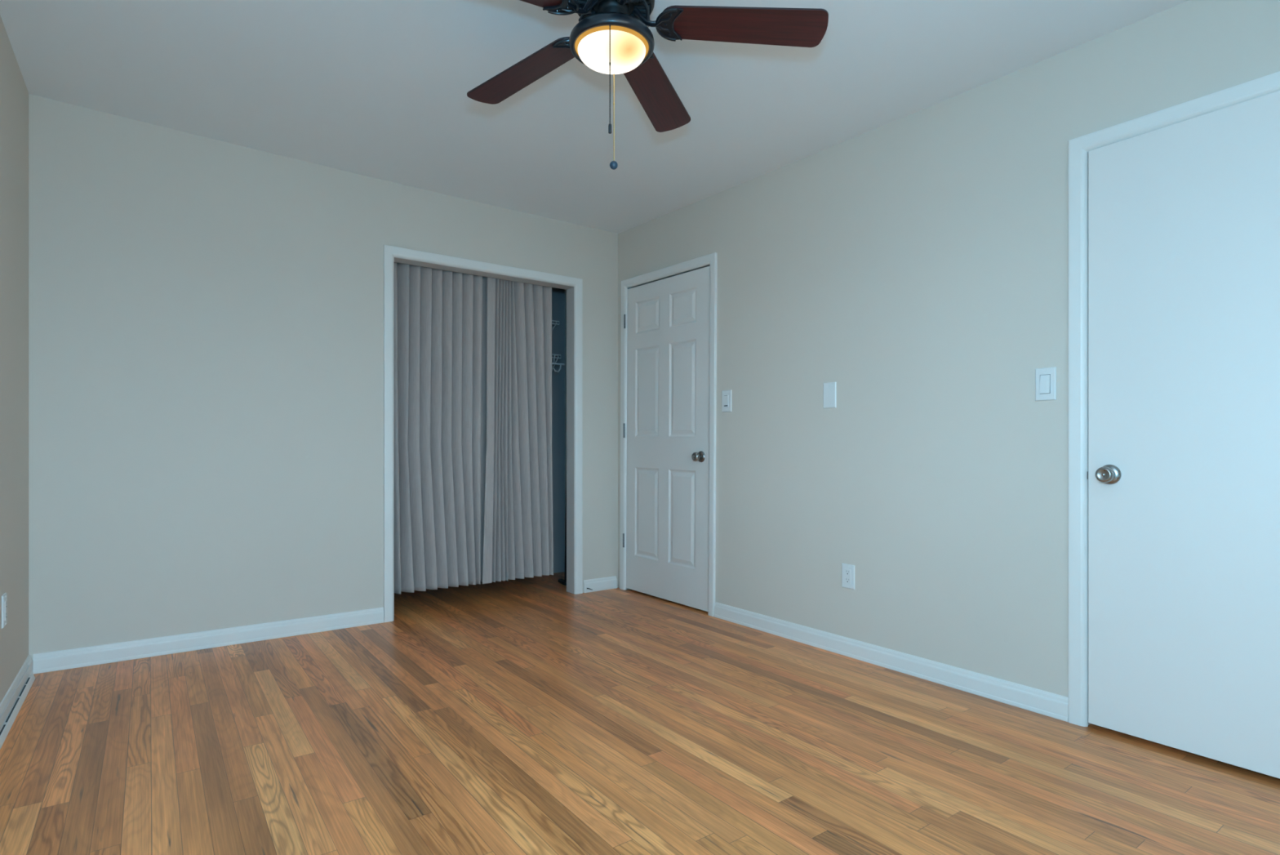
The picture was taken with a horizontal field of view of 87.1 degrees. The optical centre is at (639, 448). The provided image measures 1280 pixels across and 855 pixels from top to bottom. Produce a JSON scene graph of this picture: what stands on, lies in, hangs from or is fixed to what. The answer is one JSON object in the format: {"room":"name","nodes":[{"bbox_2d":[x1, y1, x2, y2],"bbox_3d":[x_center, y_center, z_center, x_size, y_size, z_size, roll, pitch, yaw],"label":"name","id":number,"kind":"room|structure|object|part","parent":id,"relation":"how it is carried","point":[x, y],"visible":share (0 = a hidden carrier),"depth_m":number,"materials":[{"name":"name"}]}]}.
{"room":"empty bedroom","nodes":[
{"label":"empty bedroom","id":0,"kind":"room"},
{"bbox_2d":[0,15,28,702],"bbox_3d":[-1.311,-0.340,0.994,0.120,2.600,4.560,0,0,-36],"label":"wall","id":1,"kind":"structure","parent":0,"point":[14,94],"depth_m":2.53,"materials":[{"name":"beige paint"}]},
{"bbox_2d":[1,592,7,627],"bbox_3d":[-2.237,0.568,2.371,0.008,0.112,0.070,0,0,-36],"label":"wall outlet","id":2,"kind":"object","parent":1,"relation":"attached to","point":[4,597],"visible":1,"depth_m":2.35,"materials":[{"name":"white plastic"}]},
{"bbox_2d":[4,600,7,620],"bbox_3d":[-2.235,0.568,2.373,0.002,0.067,0.033,0,0,-36],"label":"receptacle","id":3,"kind":"object","parent":2,"relation":"attached to","point":[6,601],"depth_m":2.37,"materials":[{"name":"white plastic"}]},
{"bbox_2d":[0,654,33,716],"bbox_3d":[-1.292,0.919,1.083,0.016,0.083,4.440,0,0,-36],"label":"baseboard","id":4,"kind":"structure","parent":1,"relation":"attached to","point":[4,702],"depth_m":2.56,"materials":[{"name":"white paint"}]},
{"bbox_2d":[0,665,35,748],"bbox_3d":[-2.133,0.930,2.258,0.021,0.060,1.350,0,0,-36],"label":"air vent","id":5,"kind":"object","parent":1,"relation":"in","point":[7,717],"visible":1,"depth_m":2.45,"materials":[{"name":"white metal"}]},
{"bbox_2d":[28,93,617,658],"bbox_3d":[-1.457,-0.340,3.772,3.158,2.600,0.100,0,0,-36],"label":"wall","id":6,"kind":"structure","parent":0,"point":[206,315],"depth_m":3.28,"materials":[{"name":"beige paint"}]},
{"bbox_2d":[32,606,384,673],"bbox_3d":[-2.005,0.919,3.301,1.450,0.083,0.016,0,0,-36],"label":"baseboard","id":7,"kind":"structure","parent":6,"relation":"attached to","point":[42,662],"depth_m":3.21,"materials":[{"name":"white paint"}]},
{"bbox_2d":[383,244,582,622],"bbox_3d":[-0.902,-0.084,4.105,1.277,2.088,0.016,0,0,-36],"label":"trim","id":8,"kind":"structure","parent":6,"relation":"attached to","point":[390,252],"depth_m":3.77,"materials":[{"name":"white paint"}]},
{"bbox_2d":[583,575,617,592],"bbox_3d":[-0.267,0.919,4.568,0.262,0.083,0.016,0,0,-36],"label":"baseboard","id":9,"kind":"structure","parent":6,"relation":"attached to","point":[609,582],"depth_m":4.56,"materials":[{"name":"white paint"}]},
{"bbox_3d":[-1.077,-1.105,4.148,1.400,0.030,0.060,0,0,-36],"label":"track","id":10,"kind":"object","parent":6,"relation":"attached to","visible":0},
{"bbox_2d":[394,262,487,594],"bbox_3d":[-1.236,-0.125,4.061,0.741,1.934,0.095,0,0,-38],"label":"curtain","id":11,"kind":"object","parent":10,"relation":"hanging from","point":[440,315],"visible":0.88,"depth_m":4.06,"materials":[{"name":"grey fabric"}]},
{"bbox_2d":[482,276,553,583],"bbox_3d":[-0.806,-0.125,4.378,0.509,1.934,0.096,0,0,-36],"label":"curtain","id":12,"kind":"object","parent":10,"relation":"hanging from","point":[518,535],"visible":1,"depth_m":4.37,"materials":[{"name":"grey fabric"}]},
{"bbox_2d":[400,275,564,591],"bbox_3d":[-1.893,-0.340,4.370,3.158,2.600,0.100,0,0,-36],"label":"wall","id":13,"kind":"structure","parent":0,"point":[557,294],"depth_m":5.23,"materials":[{"name":"grey paint"}]},
{"bbox_2d":[551,320,559,330],"bbox_3d":[-1.472,-0.839,4.429,1.974,0.178,0.308,0,0,-36],"label":"wire shelf","id":14,"kind":"object","parent":13,"relation":"attached to","point":[552,320],"visible":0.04,"depth_m":4.88,"materials":[{"name":"white metal"}]},
{"bbox_2d":[551,353,564,372],"bbox_3d":[-1.452,-0.545,4.442,2.020,0.277,0.309,0,0,-36],"label":"wire shelf","id":15,"kind":"object","parent":13,"relation":"attached to","point":[553,357],"visible":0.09,"depth_m":4.89,"materials":[{"name":"white metal"}]},
{"bbox_2d":[0,0,1190,233],"bbox_3d":[-0.071,-1.511,1.973,3.078,0.298,4.480,0,0,-36],"label":"ceiling","id":16,"kind":"structure","parent":0,"point":[378,89],"depth_m":2.67,"materials":[{"name":"paint"}]},
{"bbox_2d":[466,0,828,169],"bbox_3d":[-0.112,-1.137,1.932,1.142,0.604,1.178,0,0,-36],"label":"ceiling fan","id":17,"kind":"object","parent":16,"relation":"hanging from","point":[610,37],"visible":1,"depth_m":1.95,"materials":[{"name":"brown wood"}]},
{"bbox_3d":[-0.369,-1.218,2.180,0.481,0.006,0.137,-5,7,38],"label":"blade","id":18,"kind":"part","parent":17,"relation":"part of","materials":[{"name":"brown wood"}]},
{"bbox_3d":[-0.384,-1.218,1.743,0.481,0.006,0.137,-5,12,-34],"label":"blade","id":19,"kind":"part","parent":17,"relation":"part of","materials":[{"name":"brown wood"}]},
{"bbox_3d":[-0.082,-1.028,1.843,0.007,0.282,0.007,0,0,-36],"label":"pull chain","id":20,"kind":"part","parent":17,"relation":"part of","materials":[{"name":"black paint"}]},
{"bbox_3d":[-0.082,-1.132,1.951,0.197,0.042,0.197,0,0,-36],"label":"lamp shade","id":21,"kind":"part","parent":17,"relation":"part of","materials":[{"name":"white glass"}]},
{"bbox_3d":[-0.078,-1.008,2.011,0.004,0.306,0.004,0,0,-36],"label":"pull chain","id":22,"kind":"part","parent":17,"relation":"part of","materials":[{"name":"gold metal"}]},
{"bbox_3d":[0.051,-1.218,2.301,0.137,0.006,0.481,-10,-7,19],"label":"blade","id":23,"kind":"part","parent":17,"relation":"part of","materials":[{"name":"brown wood"}]},
{"bbox_3d":[0.295,-1.218,1.938,0.481,0.006,0.137,4,-10,2],"label":"blade","id":24,"kind":"part","parent":17,"relation":"part of","materials":[{"name":"brown wood"}]},
{"bbox_2d":[0,571,1279,854],"bbox_3d":[0.176,1.000,2.636,4.458,0.080,5.460,0,0,-36],"label":"floor","id":25,"kind":"structure","parent":0,"point":[527,715],"depth_m":2.13,"materials":[{"name":"brown wood"}]},
{"bbox_2d":[558,471,566,585],"bbox_3d":[-0.547,0.410,4.804,0.051,1.100,0.162,0,0,-33],"label":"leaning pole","id":26,"kind":"object","parent":25,"relation":"on","point":[562,581],"visible":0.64,"depth_m":4.76,"materials":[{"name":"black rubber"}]},
{"bbox_2d":[564,0,1279,697],"bbox_3d":[0.975,-0.340,3.219,0.120,2.600,5.460,0,0,-36],"label":"wall","id":27,"kind":"structure","parent":0,"point":[916,264],"depth_m":2.82,"materials":[{"name":"beige paint"}]},
{"bbox_2d":[622,266,710,611],"bbox_3d":[0.147,-0.067,4.239,0.100,2.029,0.869,0,0,-36],"label":"door","id":28,"kind":"structure","parent":27,"relation":"in","point":[668,319],"depth_m":4.21,"materials":[{"name":"white paint"}]},
{"bbox_3d":[0.044,0.419,4.404,0.008,0.595,0.267,0,0,-36],"label":"panel","id":29,"kind":"part","parent":28,"relation":"part of","materials":[{"name":"white paint"}]},
{"bbox_3d":[0.048,-0.371,4.399,0.008,0.593,0.267,0,0,-36],"label":"panel","id":30,"kind":"part","parent":28,"relation":"part of","materials":[{"name":"white paint"}]},
{"bbox_3d":[0.050,-0.868,4.395,0.008,0.220,0.264,0,0,-36],"label":"panel","id":31,"kind":"part","parent":28,"relation":"part of","materials":[{"name":"white paint"}]},
{"bbox_3d":[0.257,0.422,4.112,0.008,0.592,0.264,0,0,-36],"label":"panel","id":32,"kind":"part","parent":28,"relation":"part of","materials":[{"name":"white paint"}]},
{"bbox_3d":[0.260,-0.365,4.107,0.008,0.590,0.264,0,0,-36],"label":"panel","id":33,"kind":"part","parent":28,"relation":"part of","materials":[{"name":"white paint"}]},
{"bbox_3d":[0.263,-0.859,4.104,0.008,0.219,0.261,0,0,-36],"label":"panel","id":34,"kind":"part","parent":28,"relation":"part of","materials":[{"name":"white paint"}]},
{"bbox_3d":[0.334,0.046,3.942,0.048,0.054,0.054,0,0,-36],"label":"knob","id":35,"kind":"part","parent":28,"relation":"part of","materials":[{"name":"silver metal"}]},
{"bbox_2d":[619,252,717,616],"bbox_3d":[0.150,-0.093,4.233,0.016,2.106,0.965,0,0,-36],"label":"trim","id":36,"kind":"structure","parent":27,"relation":"attached to","point":[710,259],"depth_m":3.93,"materials":[{"name":"white paint"}]},
{"bbox_2d":[721,389,731,412],"bbox_3d":[0.485,-0.267,3.781,0.009,0.122,0.076,0,0,-36],"label":"light switch","id":37,"kind":"object","parent":27,"relation":"attached to","point":[726,394],"visible":1,"depth_m":3.78,"materials":[{"name":"white plastic"}]},
{"bbox_2d":[823,382,836,408],"bbox_3d":[0.903,-0.255,3.209,0.007,0.122,0.074,0,0,-36],"label":"blank plate","id":38,"kind":"object","parent":27,"relation":"attached to","point":[830,388],"visible":1,"depth_m":3.20,"materials":[{"name":"white plastic"}]},
{"bbox_2d":[841,563,854,589],"bbox_3d":[0.965,0.592,3.124,0.008,0.112,0.070,0,0,-36],"label":"wall outlet","id":39,"kind":"object","parent":27,"relation":"attached to","point":[847,570],"visible":1,"depth_m":3.12,"materials":[{"name":"white plastic"}]},
{"bbox_2d":[844,568,850,583],"bbox_3d":[0.963,0.592,3.123,0.002,0.067,0.033,0,0,-36],"label":"receptacle","id":40,"kind":"object","parent":39,"relation":"attached to","point":[847,571],"depth_m":3.12,"materials":[{"name":"white plastic"}]},
{"bbox_2d":[714,601,1068,721],"bbox_3d":[0.970,0.919,3.111,0.016,0.083,1.832,0,0,-36],"label":"baseboard","id":41,"kind":"structure","parent":27,"relation":"attached to","point":[1052,704],"depth_m":2.85,"materials":[{"name":"white paint"}]},
{"bbox_2d":[1035,366,1056,400],"bbox_3d":[1.464,-0.233,2.435,0.013,0.118,0.070,0,0,-36],"label":"light switch","id":42,"kind":"object","parent":27,"relation":"attached to","point":[1045,378],"visible":1,"depth_m":2.43,"materials":[{"name":"white plastic"}]},
{"bbox_2d":[1068,71,1279,726],"bbox_3d":[1.771,-0.061,2.012,0.016,2.043,0.884,0,0,-36],"label":"trim","id":43,"kind":"structure","parent":27,"relation":"attached to","point":[1079,147],"depth_m":2.33,"materials":[{"name":"white paint"}]},
{"bbox_2d":[1087,90,1279,777],"bbox_3d":[1.759,-0.040,2.002,0.096,1.967,0.772,0,0,-36],"label":"door","id":44,"kind":"structure","parent":27,"relation":"in","point":[1184,471],"depth_m":2.09,"materials":[{"name":"white paint"}]},
{"bbox_3d":[1.554,0.086,2.246,0.048,0.054,0.054,0,0,-36],"label":"knob","id":45,"kind":"part","parent":44,"relation":"part of","materials":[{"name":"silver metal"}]}
]}

